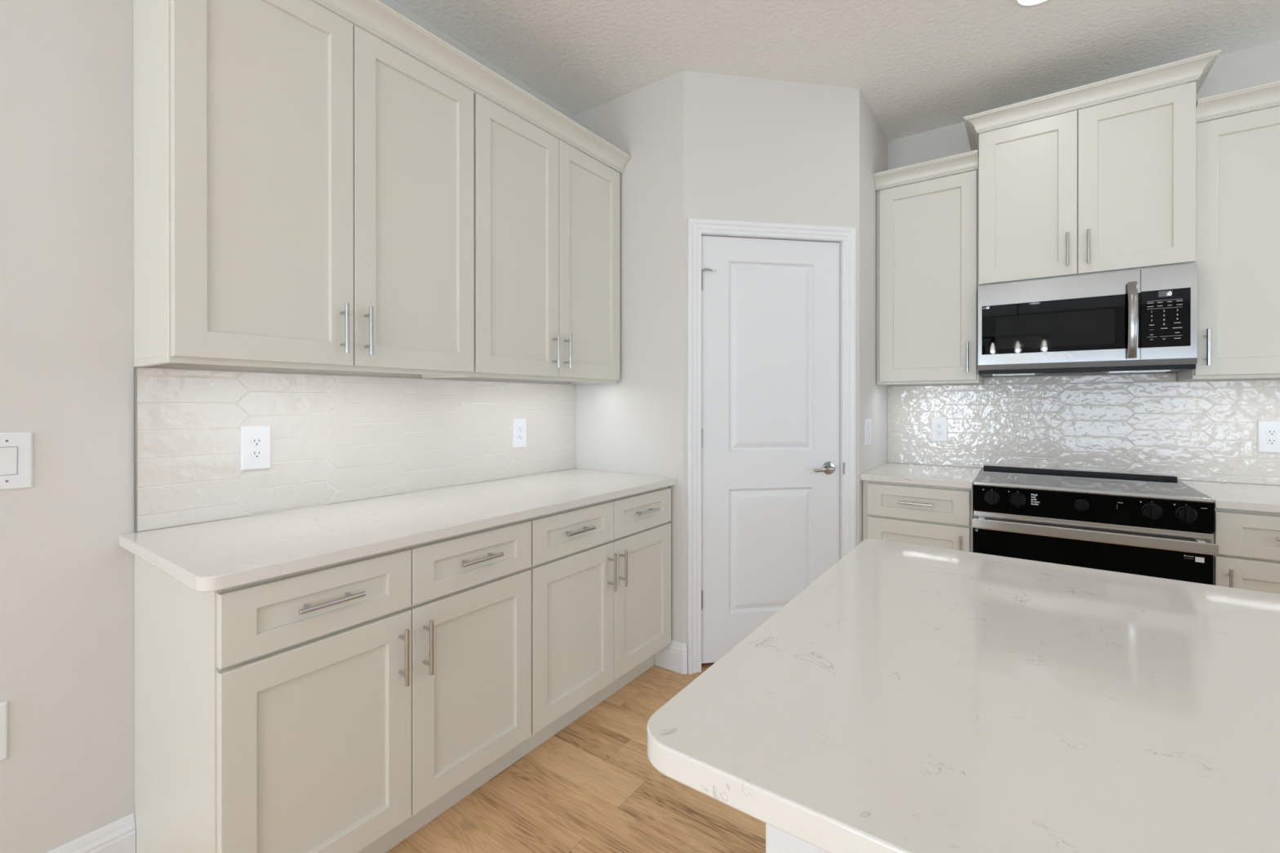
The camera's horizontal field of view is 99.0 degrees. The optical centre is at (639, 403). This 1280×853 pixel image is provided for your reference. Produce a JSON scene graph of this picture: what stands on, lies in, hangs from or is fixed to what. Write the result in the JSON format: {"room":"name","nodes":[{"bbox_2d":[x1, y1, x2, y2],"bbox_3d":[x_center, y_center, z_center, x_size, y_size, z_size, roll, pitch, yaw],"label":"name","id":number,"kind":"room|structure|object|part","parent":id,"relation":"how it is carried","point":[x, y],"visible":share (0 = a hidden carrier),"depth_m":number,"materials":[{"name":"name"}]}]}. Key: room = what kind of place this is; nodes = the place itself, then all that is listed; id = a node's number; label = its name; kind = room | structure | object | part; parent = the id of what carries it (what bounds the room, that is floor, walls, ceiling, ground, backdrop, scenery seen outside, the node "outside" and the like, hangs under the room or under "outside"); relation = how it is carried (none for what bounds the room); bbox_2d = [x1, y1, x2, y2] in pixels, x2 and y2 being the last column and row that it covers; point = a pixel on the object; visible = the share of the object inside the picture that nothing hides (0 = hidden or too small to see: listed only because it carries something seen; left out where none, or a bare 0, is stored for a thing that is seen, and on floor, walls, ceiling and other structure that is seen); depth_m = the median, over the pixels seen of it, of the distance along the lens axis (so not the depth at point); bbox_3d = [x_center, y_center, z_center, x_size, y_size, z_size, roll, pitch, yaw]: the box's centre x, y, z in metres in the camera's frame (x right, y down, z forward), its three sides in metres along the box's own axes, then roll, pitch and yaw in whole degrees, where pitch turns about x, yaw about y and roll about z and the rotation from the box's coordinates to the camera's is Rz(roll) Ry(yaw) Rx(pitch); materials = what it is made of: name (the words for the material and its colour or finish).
{"room":"kitchen","nodes":[
{"label":"kitchen","id":0,"kind":"room"},
{"bbox_2d":[0,0,574,852],"bbox_3d":[-2.263,-0.145,0.397,0.120,2.832,9.256,0,0,36],"label":"wall","id":1,"kind":"structure","parent":0,"point":[67,581],"depth_m":1.41,"materials":[{"name":"white paint"}]},
{"bbox_2d":[0,701,7,761],"bbox_3d":[-1.551,0.788,1.285,0.009,0.139,0.082,0,0,36],"label":"wall outlet","id":2,"kind":"object","parent":1,"relation":"attached to","point":[3,705],"visible":1,"depth_m":1.31,"materials":[{"name":"white plastic"}]},
{"bbox_2d":[0,431,32,489],"bbox_3d":[-1.540,0.139,1.298,0.010,0.138,0.130,0,0,36],"label":"light switch","id":3,"kind":"object","parent":1,"relation":"attached to","point":[15,447],"visible":1,"depth_m":1.33,"materials":[{"name":"white plastic"}]},
{"bbox_2d":[45,813,135,852],"bbox_3d":[-3.110,1.204,-0.902,0.016,0.140,5.914,0,0,36],"label":"baseboard","id":4,"kind":"structure","parent":1,"relation":"attached to","point":[118,836],"depth_m":1.46,"materials":[{"name":"white paint"}]},
{"bbox_2d":[133,0,474,378],"bbox_3d":[-0.990,-0.636,1.761,0.364,1.070,0.889,0,0,36],"label":"upper cabinet","id":5,"kind":"object","parent":1,"relation":"attached to","point":[304,182],"visible":1,"depth_m":1.55,"materials":[{"name":"white paint"}]},
{"bbox_3d":[-1.011,-0.639,1.504,0.020,1.047,0.434,0,0,36],"label":"door","id":6,"kind":"part","parent":5,"relation":"part of","materials":[{"name":"white paint"}]},
{"bbox_3d":[-0.882,-0.225,1.633,0.040,0.150,0.012,0,0,36],"label":"handle","id":7,"kind":"part","parent":5,"relation":"part of","materials":[{"name":"silver metal"}]},
{"bbox_3d":[-0.840,-0.225,1.693,0.040,0.150,0.012,0,0,36],"label":"handle","id":8,"kind":"part","parent":5,"relation":"part of","materials":[{"name":"silver metal"}]},
{"bbox_3d":[-0.755,-0.640,1.863,0.020,1.047,0.442,0,0,36],"label":"door","id":9,"kind":"part","parent":5,"relation":"part of","materials":[{"name":"white paint"}]},
{"bbox_2d":[313,0,631,173],"bbox_3d":[-0.736,-1.204,2.098,0.381,0.075,1.849,0,0,36],"label":"crown molding","id":10,"kind":"structure","parent":5,"relation":"attached to","point":[374,16],"depth_m":1.98,"materials":[{"name":"white paint"}]},
{"bbox_2d":[133,367,575,532],"bbox_3d":[-0.871,0.126,2.235,0.009,0.455,1.794,0,0,36],"label":"backsplash","id":11,"kind":"structure","parent":1,"relation":"attached to","point":[335,438],"depth_m":1.90,"materials":[{"name":"white tile"}]},
{"bbox_3d":[-1.392,0.127,1.506,0.009,0.455,0.004,0,0,36],"label":"edge trim","id":12,"kind":"part","parent":11,"relation":"part of","materials":[{"name":"black metal"}]},
{"bbox_2d":[240,425,271,471],"bbox_3d":[-1.219,0.140,1.735,0.009,0.139,0.082,0,0,36],"label":"wall outlet","id":13,"kind":"object","parent":11,"relation":"attached to","point":[255,441],"visible":1,"depth_m":1.73,"materials":[{"name":"white plastic"}]},
{"bbox_2d":[250,449,262,457],"bbox_3d":[-1.217,0.160,1.734,0.005,0.026,0.034,0,0,36],"label":"socket","id":14,"kind":"object","parent":13,"relation":"attached to","point":[254,453],"depth_m":1.73,"materials":[{"name":"white plastic"}]},
{"bbox_2d":[250,437,262,445],"bbox_3d":[-1.217,0.121,1.734,0.005,0.026,0.034,0,0,36],"label":"socket","id":15,"kind":"object","parent":13,"relation":"attached to","point":[254,441],"depth_m":1.73,"materials":[{"name":"white plastic"}]},
{"bbox_2d":[512,418,526,448],"bbox_3d":[-0.578,0.143,2.632,0.009,0.139,0.082,0,0,36],"label":"wall outlet","id":16,"kind":"object","parent":11,"relation":"attached to","point":[519,425],"visible":1,"depth_m":2.63,"materials":[{"name":"white plastic"}]},
{"bbox_2d":[517,434,523,439],"bbox_3d":[-0.576,0.162,2.631,0.005,0.026,0.034,0,0,36],"label":"socket","id":17,"kind":"object","parent":16,"relation":"attached to","point":[520,437],"depth_m":2.63,"materials":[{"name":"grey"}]},
{"bbox_2d":[517,426,523,431],"bbox_3d":[-0.576,0.123,2.631,0.005,0.026,0.034,0,0,36],"label":"socket","id":18,"kind":"object","parent":16,"relation":"attached to","point":[520,428],"depth_m":2.63,"materials":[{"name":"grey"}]},
{"bbox_2d":[428,93,620,384],"bbox_3d":[-0.468,-0.638,2.492,0.364,1.070,0.904,0,0,36],"label":"upper cabinet","id":19,"kind":"object","parent":1,"relation":"attached to","point":[547,212],"visible":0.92,"depth_m":2.33,"materials":[{"name":"white paint"}]},
{"bbox_3d":[-0.492,-0.641,2.230,0.020,1.047,0.440,0,0,36],"label":"door","id":20,"kind":"part","parent":19,"relation":"part of","materials":[{"name":"white paint"}]},
{"bbox_3d":[-0.361,-0.231,2.362,0.040,0.150,0.012,0,0,36],"label":"handle","id":21,"kind":"part","parent":19,"relation":"part of","materials":[{"name":"silver metal"}]},
{"bbox_3d":[-0.319,-0.231,2.422,0.040,0.150,0.012,0,0,36],"label":"handle","id":22,"kind":"part","parent":19,"relation":"part of","materials":[{"name":"silver metal"}]},
{"bbox_3d":[-0.235,-0.641,2.590,0.020,1.047,0.438,0,0,36],"label":"door","id":23,"kind":"part","parent":19,"relation":"part of","materials":[{"name":"white paint"}]},
{"bbox_2d":[385,662,765,852],"bbox_3d":[0.227,1.305,-1.379,6.240,0.060,9.256,0,0,36],"label":"floor","id":24,"kind":"structure","parent":0,"point":[593,786],"depth_m":1.72,"materials":[{"name":"brown wood"}]},
{"bbox_2d":[134,519,531,852],"bbox_3d":[-0.865,0.828,1.676,0.669,0.882,0.890,0,0,36],"label":"base cabinet","id":25,"kind":"object","parent":24,"relation":"on","point":[346,706],"visible":0.93,"depth_m":1.38,"materials":[{"name":"white paint"}]},
{"bbox_3d":[-1.144,0.828,1.338,0.609,0.882,0.016,0,0,36],"label":"panel","id":26,"kind":"part","parent":25,"relation":"part of","materials":[{"name":"white paint"}]},
{"bbox_3d":[-0.762,0.480,1.330,0.020,0.157,0.436,0,0,36],"label":"drawer","id":27,"kind":"part","parent":25,"relation":"part of","materials":[{"name":"white paint"}]},
{"bbox_3d":[-0.762,0.852,1.331,0.020,0.568,0.436,0,0,36],"label":"door","id":28,"kind":"part","parent":25,"relation":"part of","materials":[{"name":"white paint"}]},
{"bbox_3d":[-0.746,0.477,1.319,0.040,0.012,0.150,0,0,36],"label":"handle","id":29,"kind":"part","parent":25,"relation":"part of","materials":[{"name":"silver metal"}]},
{"bbox_2d":[119,468,676,591],"bbox_3d":[-0.621,0.369,2.037,0.648,0.031,1.826,0,0,36],"label":"countertop","id":30,"kind":"structure","parent":25,"relation":"on","point":[224,553],"depth_m":1.59,"materials":[{"name":"white stone"}]},
{"bbox_3d":[-0.631,0.676,1.462,0.040,0.150,0.012,0,0,36],"label":"handle","id":31,"kind":"part","parent":25,"relation":"part of","materials":[{"name":"silver metal"}]},
{"bbox_3d":[-0.589,0.676,1.521,0.040,0.150,0.012,0,0,36],"label":"handle","id":32,"kind":"part","parent":25,"relation":"part of","materials":[{"name":"silver metal"}]},
{"bbox_3d":[-0.506,0.479,1.689,0.020,0.157,0.440,0,0,36],"label":"drawer","id":33,"kind":"part","parent":25,"relation":"part of","materials":[{"name":"white paint"}]},
{"bbox_3d":[-0.506,0.852,1.690,0.020,0.568,0.440,0,0,36],"label":"door","id":34,"kind":"part","parent":25,"relation":"part of","materials":[{"name":"white paint"}]},
{"bbox_3d":[-0.490,0.477,1.678,0.040,0.012,0.150,0,0,36],"label":"handle","id":35,"kind":"part","parent":25,"relation":"part of","materials":[{"name":"silver metal"}]},
{"bbox_2d":[513,486,671,763],"bbox_3d":[-0.344,0.826,2.406,0.669,0.882,0.905,0,0,36],"label":"base cabinet","id":36,"kind":"object","parent":24,"relation":"on","point":[601,571],"visible":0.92,"depth_m":2.15,"materials":[{"name":"white paint"}]},
{"bbox_3d":[-0.244,0.478,2.056,0.020,0.157,0.444,0,0,36],"label":"drawer","id":37,"kind":"part","parent":36,"relation":"part of","materials":[{"name":"white paint"}]},
{"bbox_3d":[-0.244,0.851,2.056,0.020,0.568,0.444,0,0,36],"label":"door","id":38,"kind":"part","parent":36,"relation":"part of","materials":[{"name":"white paint"}]},
{"bbox_3d":[-0.228,0.476,2.044,0.040,0.012,0.150,0,0,36],"label":"handle","id":39,"kind":"part","parent":36,"relation":"part of","materials":[{"name":"silver metal"}]},
{"bbox_3d":[-0.110,0.675,2.191,0.040,0.150,0.012,0,0,36],"label":"handle","id":40,"kind":"part","parent":36,"relation":"part of","materials":[{"name":"silver metal"}]},
{"bbox_3d":[-0.068,0.675,2.250,0.040,0.150,0.012,0,0,36],"label":"handle","id":41,"kind":"part","parent":36,"relation":"part of","materials":[{"name":"silver metal"}]},
{"bbox_3d":[0.014,0.478,2.416,0.020,0.157,0.435,0,0,36],"label":"drawer","id":42,"kind":"part","parent":36,"relation":"part of","materials":[{"name":"white paint"}]},
{"bbox_3d":[0.014,0.850,2.417,0.020,0.568,0.435,0,0,36],"label":"door","id":43,"kind":"part","parent":36,"relation":"part of","materials":[{"name":"white paint"}]},
{"bbox_3d":[0.029,0.475,2.405,0.040,0.012,0.150,0,0,36],"label":"handle","id":44,"kind":"part","parent":36,"relation":"part of","materials":[{"name":"silver metal"}]},
{"bbox_2d":[765,822,828,852],"bbox_3d":[1.414,0.830,0.411,2.501,0.882,0.790,0,0,36],"label":"base cabinet","id":45,"kind":"object","parent":24,"relation":"on","point":[777,841],"visible":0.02,"depth_m":0.80,"materials":[{"name":"white paint"}]},
{"bbox_2d":[646,538,1279,852],"bbox_3d":[1.328,0.373,0.283,2.542,0.031,1.051,0,0,36],"label":"countertop","id":46,"kind":"structure","parent":45,"relation":"on","point":[910,698],"depth_m":0.62,"materials":[{"name":"white stone"}]},
{"bbox_2d":[862,480,973,552],"bbox_3d":[1.482,0.825,2.852,0.479,0.882,0.669,0,0,36],"label":"base cabinet","id":47,"kind":"object","parent":24,"relation":"on","point":[932,516],"visible":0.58,"depth_m":2.60,"materials":[{"name":"white paint"}]},
{"bbox_3d":[1.311,0.475,2.599,0.150,0.012,0.040,0,0,36],"label":"handle","id":48,"kind":"part","parent":47,"relation":"part of","materials":[{"name":"silver metal"}]},
{"bbox_3d":[1.322,0.477,2.615,0.442,0.157,0.020,0,0,36],"label":"drawer","id":49,"kind":"part","parent":47,"relation":"part of","materials":[{"name":"white paint"}]},
{"bbox_3d":[1.322,0.850,2.616,0.442,0.568,0.020,0,0,36],"label":"door","id":50,"kind":"part","parent":47,"relation":"part of","materials":[{"name":"white paint"}]},
{"bbox_2d":[860,462,982,488],"bbox_3d":[1.488,0.368,2.860,0.482,0.031,0.648,0,0,36],"label":"countertop","id":51,"kind":"structure","parent":47,"relation":"on","point":[896,473],"depth_m":2.71,"materials":[{"name":"white stone"}]},
{"bbox_3d":[1.456,0.674,2.483,0.012,0.150,0.040,0,0,36],"label":"handle","id":52,"kind":"part","parent":47,"relation":"part of","materials":[{"name":"silver metal"}]},
{"bbox_2d":[971,465,1218,585],"bbox_3d":[1.976,0.801,2.471,0.764,0.932,0.692,0,0,36],"label":"range","id":53,"kind":"object","parent":24,"relation":"on","point":[1153,526],"visible":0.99,"depth_m":2.22,"materials":[{"name":"black metal"}]},
{"bbox_3d":[1.542,0.413,2.395,0.060,0.060,0.022,0,0,36],"label":"control knob","id":54,"kind":"part","parent":53,"relation":"part of","materials":[{"name":"black plastic"}]},
{"bbox_3d":[1.619,0.413,2.340,0.060,0.060,0.022,0,0,36],"label":"control knob","id":55,"kind":"part","parent":53,"relation":"part of","materials":[{"name":"black plastic"}]},
{"bbox_3d":[2.158,0.351,2.725,0.752,0.032,0.030,0,0,36],"label":"trim","id":56,"kind":"part","parent":53,"relation":"part of","materials":[{"name":"black plastic"}]},
{"bbox_3d":[1.793,0.414,2.216,0.048,0.048,0.022,0,0,36],"label":"control knob","id":57,"kind":"part","parent":53,"relation":"part of","materials":[{"name":"black plastic"}]},
{"bbox_3d":[1.819,0.806,2.252,0.758,0.493,0.034,0,0,36],"label":"oven door","id":58,"kind":"part","parent":53,"relation":"part of","materials":[{"name":"black glass"}]},
{"bbox_3d":[1.818,0.520,2.250,0.758,0.078,0.038,0,0,36],"label":"door frame","id":59,"kind":"part","parent":53,"relation":"part of","materials":[{"name":"silver metal"}]},
{"bbox_3d":[1.802,0.355,2.227,0.758,0.012,0.014,0,0,36],"label":"trim","id":60,"kind":"part","parent":53,"relation":"part of","materials":[{"name":"silver metal"}]},
{"bbox_2d":[973,468,1214,502],"bbox_3d":[1.974,0.358,2.468,0.760,0.017,0.602,0,0,36],"label":"cooktop","id":61,"kind":"object","parent":53,"relation":"in","point":[1138,488],"depth_m":2.36,"materials":[{"name":"black glass"}]},
{"bbox_3d":[1.813,0.418,2.242,0.758,0.112,0.047,0,0,36],"label":"control panel","id":62,"kind":"part","parent":53,"relation":"part of","materials":[{"name":"black glass"}]},
{"bbox_3d":[1.791,0.526,2.212,0.764,0.038,0.057,0,0,36],"label":"oven handle","id":63,"kind":"part","parent":53,"relation":"part of","materials":[{"name":"silver metal"}]},
{"bbox_3d":[1.964,0.414,2.094,0.060,0.060,0.022,0,0,36],"label":"control knob","id":64,"kind":"part","parent":53,"relation":"part of","materials":[{"name":"black plastic"}]},
{"bbox_3d":[2.041,0.414,2.039,0.060,0.060,0.022,0,0,36],"label":"control knob","id":65,"kind":"part","parent":53,"relation":"part of","materials":[{"name":"black plastic"}]},
{"bbox_2d":[1210,507,1279,594],"bbox_3d":[2.485,0.827,2.135,0.451,0.882,0.669,0,0,36],"label":"base cabinet","id":66,"kind":"object","parent":24,"relation":"on","point":[1248,558],"visible":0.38,"depth_m":1.98,"materials":[{"name":"white paint"}]},
{"bbox_2d":[1178,480,1279,513],"bbox_3d":[2.495,0.369,2.141,0.462,0.031,0.648,0,0,36],"label":"countertop","id":67,"kind":"structure","parent":66,"relation":"on","point":[1228,495],"depth_m":2.11,"materials":[{"name":"white stone"}]},
{"bbox_3d":[2.150,0.675,1.988,0.012,0.150,0.040,0,0,36],"label":"handle","id":68,"kind":"part","parent":66,"relation":"part of","materials":[{"name":"silver metal"}]},
{"bbox_3d":[2.319,0.479,1.903,0.443,0.157,0.020,0,0,36],"label":"drawer","id":69,"kind":"part","parent":66,"relation":"part of","materials":[{"name":"white paint"}]},
{"bbox_3d":[2.319,0.851,1.904,0.443,0.568,0.020,0,0,36],"label":"door","id":70,"kind":"part","parent":66,"relation":"part of","materials":[{"name":"white paint"}]},
{"bbox_2d":[574,71,683,642],"bbox_3d":[-0.046,-0.149,2.809,0.684,2.832,0.100,0,0,36],"label":"wall","id":71,"kind":"structure","parent":0,"point":[633,424],"depth_m":2.68,"materials":[{"name":"white paint"}]},
{"bbox_2d":[654,639,687,674],"bbox_3d":[0.150,1.197,2.608,0.173,0.140,0.028,0,0,36],"label":"baseboard","id":72,"kind":"structure","parent":71,"relation":"attached to","point":[673,657],"depth_m":2.58,"materials":[{"name":"white paint"}]},
{"bbox_2d":[683,71,859,644],"bbox_3d":[0.639,-0.149,2.693,0.900,2.832,0.100,0,0,-9],"label":"wall","id":73,"kind":"structure","parent":0,"point":[755,149],"depth_m":2.63,"materials":[{"name":"white paint"}]},
{"bbox_2d":[687,217,856,674],"bbox_3d":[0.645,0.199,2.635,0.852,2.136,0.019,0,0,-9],"label":"trim","id":74,"kind":"structure","parent":73,"relation":"attached to","point":[695,227],"depth_m":2.58,"materials":[{"name":"white paint"}]},
{"bbox_2d":[701,235,844,663],"bbox_3d":[0.647,0.219,2.646,0.735,2.035,0.092,0,0,-9],"label":"door","id":75,"kind":"structure","parent":73,"relation":"in","point":[771,308],"depth_m":2.65,"materials":[{"name":"white paint"}]},
{"bbox_3d":[0.905,0.319,2.671,0.135,0.064,0.057,0,0,-9],"label":"handle","id":76,"kind":"part","parent":75,"relation":"part of","materials":[{"name":"silver metal"}]},
{"bbox_2d":[393,0,1279,141],"bbox_3d":[0.227,-1.607,-1.384,6.240,0.100,9.256,0,0,36],"label":"ceiling","id":77,"kind":"structure","parent":0,"point":[919,66],"depth_m":2.35,"materials":[{"name":"white paint"}]},
{"bbox_2d":[1013,0,1049,7],"bbox_3d":[1.514,-1.560,2.061,0.176,0.007,0.176,0,0,36],"label":"recessed light","id":78,"kind":"object","parent":77,"relation":"in","point":[1024,3],"visible":1,"depth_m":2.12,"materials":[{"name":"white paint"}]},
{"bbox_2d":[858,89,888,543],"bbox_3d":[1.245,-0.150,3.019,0.100,2.832,0.670,0,0,36],"label":"wall","id":79,"kind":"structure","parent":0,"point":[873,144],"depth_m":2.88,"materials":[{"name":"white paint"}]},
{"bbox_2d":[864,418,871,445],"bbox_3d":[1.190,0.148,2.847,0.010,0.138,0.125,0,0,36],"label":"light switch","id":80,"kind":"object","parent":79,"relation":"attached to","point":[867,421],"visible":1,"depth_m":2.83,"materials":[{"name":"white plastic"}]},
{"bbox_2d":[888,40,1279,485],"bbox_3d":[2.931,-0.148,2.301,6.120,2.832,0.120,0,0,36],"label":"wall","id":81,"kind":"structure","parent":0,"point":[1260,64],"depth_m":2.48,"materials":[{"name":"white paint"}]},
{"bbox_2d":[876,168,982,386],"bbox_3d":[1.571,-0.639,2.972,0.481,1.070,0.364,0,0,36],"label":"upper cabinet","id":82,"kind":"object","parent":81,"relation":"attached to","point":[927,231],"visible":0.92,"depth_m":2.85,"materials":[{"name":"white paint"}]},
{"bbox_2d":[873,149,978,190],"bbox_3d":[1.471,-1.206,2.833,0.481,0.075,0.058,0,0,36],"label":"crown molding","id":83,"kind":"structure","parent":82,"relation":"attached to","point":[967,161],"depth_m":2.82,"materials":[{"name":"white paint"}]},
{"bbox_3d":[1.636,-0.231,2.728,0.012,0.150,0.040,0,0,36],"label":"handle","id":84,"kind":"part","parent":82,"relation":"part of","materials":[{"name":"silver metal"}]},
{"bbox_2d":[887,373,1279,485],"bbox_3d":[2.170,0.104,2.766,1.699,0.495,0.008,0,0,36],"label":"backsplash","id":85,"kind":"structure","parent":81,"relation":"attached to","point":[1153,424],"depth_m":2.70,"materials":[{"name":"white tile"}]},
{"bbox_2d":[931,417,947,441],"bbox_3d":[1.696,0.145,3.094,0.082,0.139,0.009,0,0,36],"label":"wall outlet","id":86,"kind":"object","parent":85,"relation":"attached to","point":[939,424],"visible":1,"depth_m":3.09,"materials":[{"name":"white plastic"}]},
{"bbox_2d":[935,430,942,435],"bbox_3d":[1.695,0.165,3.093,0.034,0.026,0.005,0,0,36],"label":"socket","id":87,"kind":"object","parent":86,"relation":"attached to","point":[937,432],"depth_m":3.09,"materials":[{"name":"grey plastic"}]},
{"bbox_2d":[935,423,942,428],"bbox_3d":[1.695,0.126,3.092,0.034,0.026,0.005,0,0,36],"label":"socket","id":88,"kind":"object","parent":86,"relation":"attached to","point":[937,425],"depth_m":3.09,"materials":[{"name":"grey plastic"}]},
{"bbox_2d":[1257,420,1279,453],"bbox_3d":[2.727,0.143,2.358,0.082,0.139,0.009,0,0,36],"label":"wall outlet","id":89,"kind":"object","parent":85,"relation":"attached to","point":[1268,431],"visible":1,"depth_m":2.36,"materials":[{"name":"white plastic"}]},
{"bbox_2d":[1266,438,1277,444],"bbox_3d":[2.725,0.163,2.356,0.034,0.026,0.005,0,0,36],"label":"socket","id":90,"kind":"object","parent":89,"relation":"attached to","point":[1268,441],"depth_m":2.35,"materials":[{"name":"grey plastic"}]},
{"bbox_2d":[1266,429,1277,435],"bbox_3d":[2.725,0.124,2.356,0.034,0.026,0.005,0,0,36],"label":"socket","id":91,"kind":"object","parent":89,"relation":"attached to","point":[1268,432],"depth_m":2.35,"materials":[{"name":"grey plastic"}]},
{"bbox_2d":[977,80,1195,286],"bbox_3d":[2.063,-0.951,2.589,0.762,0.755,0.416,0,0,36],"label":"upper cabinet","id":92,"kind":"object","parent":81,"relation":"attached to","point":[1109,187],"visible":0.98,"depth_m":2.42,"materials":[{"name":"white paint"}]},
{"bbox_3d":[1.816,-0.952,2.571,0.377,0.737,0.020,0,0,36],"label":"door","id":93,"kind":"part","parent":92,"relation":"part of","materials":[{"name":"white paint"}]},
{"bbox_3d":[1.923,-0.693,2.458,0.012,0.150,0.040,0,0,36],"label":"handle","id":94,"kind":"part","parent":92,"relation":"part of","materials":[{"name":"silver metal"}]},
{"bbox_2d":[977,263,1197,377],"bbox_3d":[2.049,-0.356,2.570,0.758,0.431,0.442,0,0,36],"label":"microwave","id":95,"kind":"object","parent":92,"relation":"attached to","point":[1144,321],"visible":1,"depth_m":2.42,"materials":[{"name":"silver metal"}]},
{"bbox_3d":[1.890,-0.378,2.496,0.586,0.383,0.020,0,0,36],"label":"door","id":96,"kind":"part","parent":95,"relation":"part of","materials":[{"name":"black glass"}]},
{"bbox_3d":[1.896,-0.354,2.491,0.571,0.235,0.019,0,0,36],"label":"door glass","id":97,"kind":"part","parent":95,"relation":"part of","materials":[{"name":"black glass"}]},
{"bbox_3d":[1.966,-0.174,2.454,0.758,0.024,0.040,0,0,36],"label":"rail","id":98,"kind":"part","parent":95,"relation":"part of","materials":[{"name":"silver metal"}]},
{"bbox_3d":[2.083,-0.354,2.310,0.031,0.323,0.060,0,0,36],"label":"handle","id":99,"kind":"part","parent":95,"relation":"part of","materials":[{"name":"silver metal"}]},
{"bbox_3d":[2.199,-0.378,2.275,0.170,0.383,0.020,0,0,36],"label":"control panel","id":100,"kind":"part","parent":95,"relation":"part of","materials":[{"name":"black glass"}]},
{"bbox_3d":[1.982,-0.693,2.416,0.012,0.150,0.040,0,0,36],"label":"handle","id":101,"kind":"part","parent":92,"relation":"part of","materials":[{"name":"silver metal"}]},
{"bbox_2d":[963,48,1222,153],"bbox_3d":[2.057,-1.360,2.580,0.878,0.075,0.433,0,0,36],"label":"crown molding","id":102,"kind":"structure","parent":92,"relation":"attached to","point":[1197,68],"depth_m":2.40,"materials":[{"name":"white paint"}]},
{"bbox_3d":[2.125,-0.951,2.350,0.377,0.737,0.020,0,0,36],"label":"door","id":103,"kind":"part","parent":92,"relation":"part of","materials":[{"name":"white paint"}]},
{"bbox_2d":[1177,105,1279,381],"bbox_3d":[2.573,-0.637,2.257,0.454,1.070,0.364,0,0,36],"label":"upper cabinet","id":104,"kind":"object","parent":81,"relation":"attached to","point":[1237,157],"visible":0.89,"depth_m":2.21,"materials":[{"name":"white paint"}]},
{"bbox_3d":[2.324,-0.230,2.236,0.012,0.150,0.040,0,0,36],"label":"handle","id":105,"kind":"part","parent":104,"relation":"part of","materials":[{"name":"silver metal"}]},
{"bbox_2d":[1195,80,1279,122],"bbox_3d":[2.474,-1.204,2.116,0.452,0.075,0.058,0,0,36],"label":"crown molding","id":106,"kind":"structure","parent":104,"relation":"attached to","point":[1266,95],"depth_m":2.18,"materials":[{"name":"white paint"}]}
]}

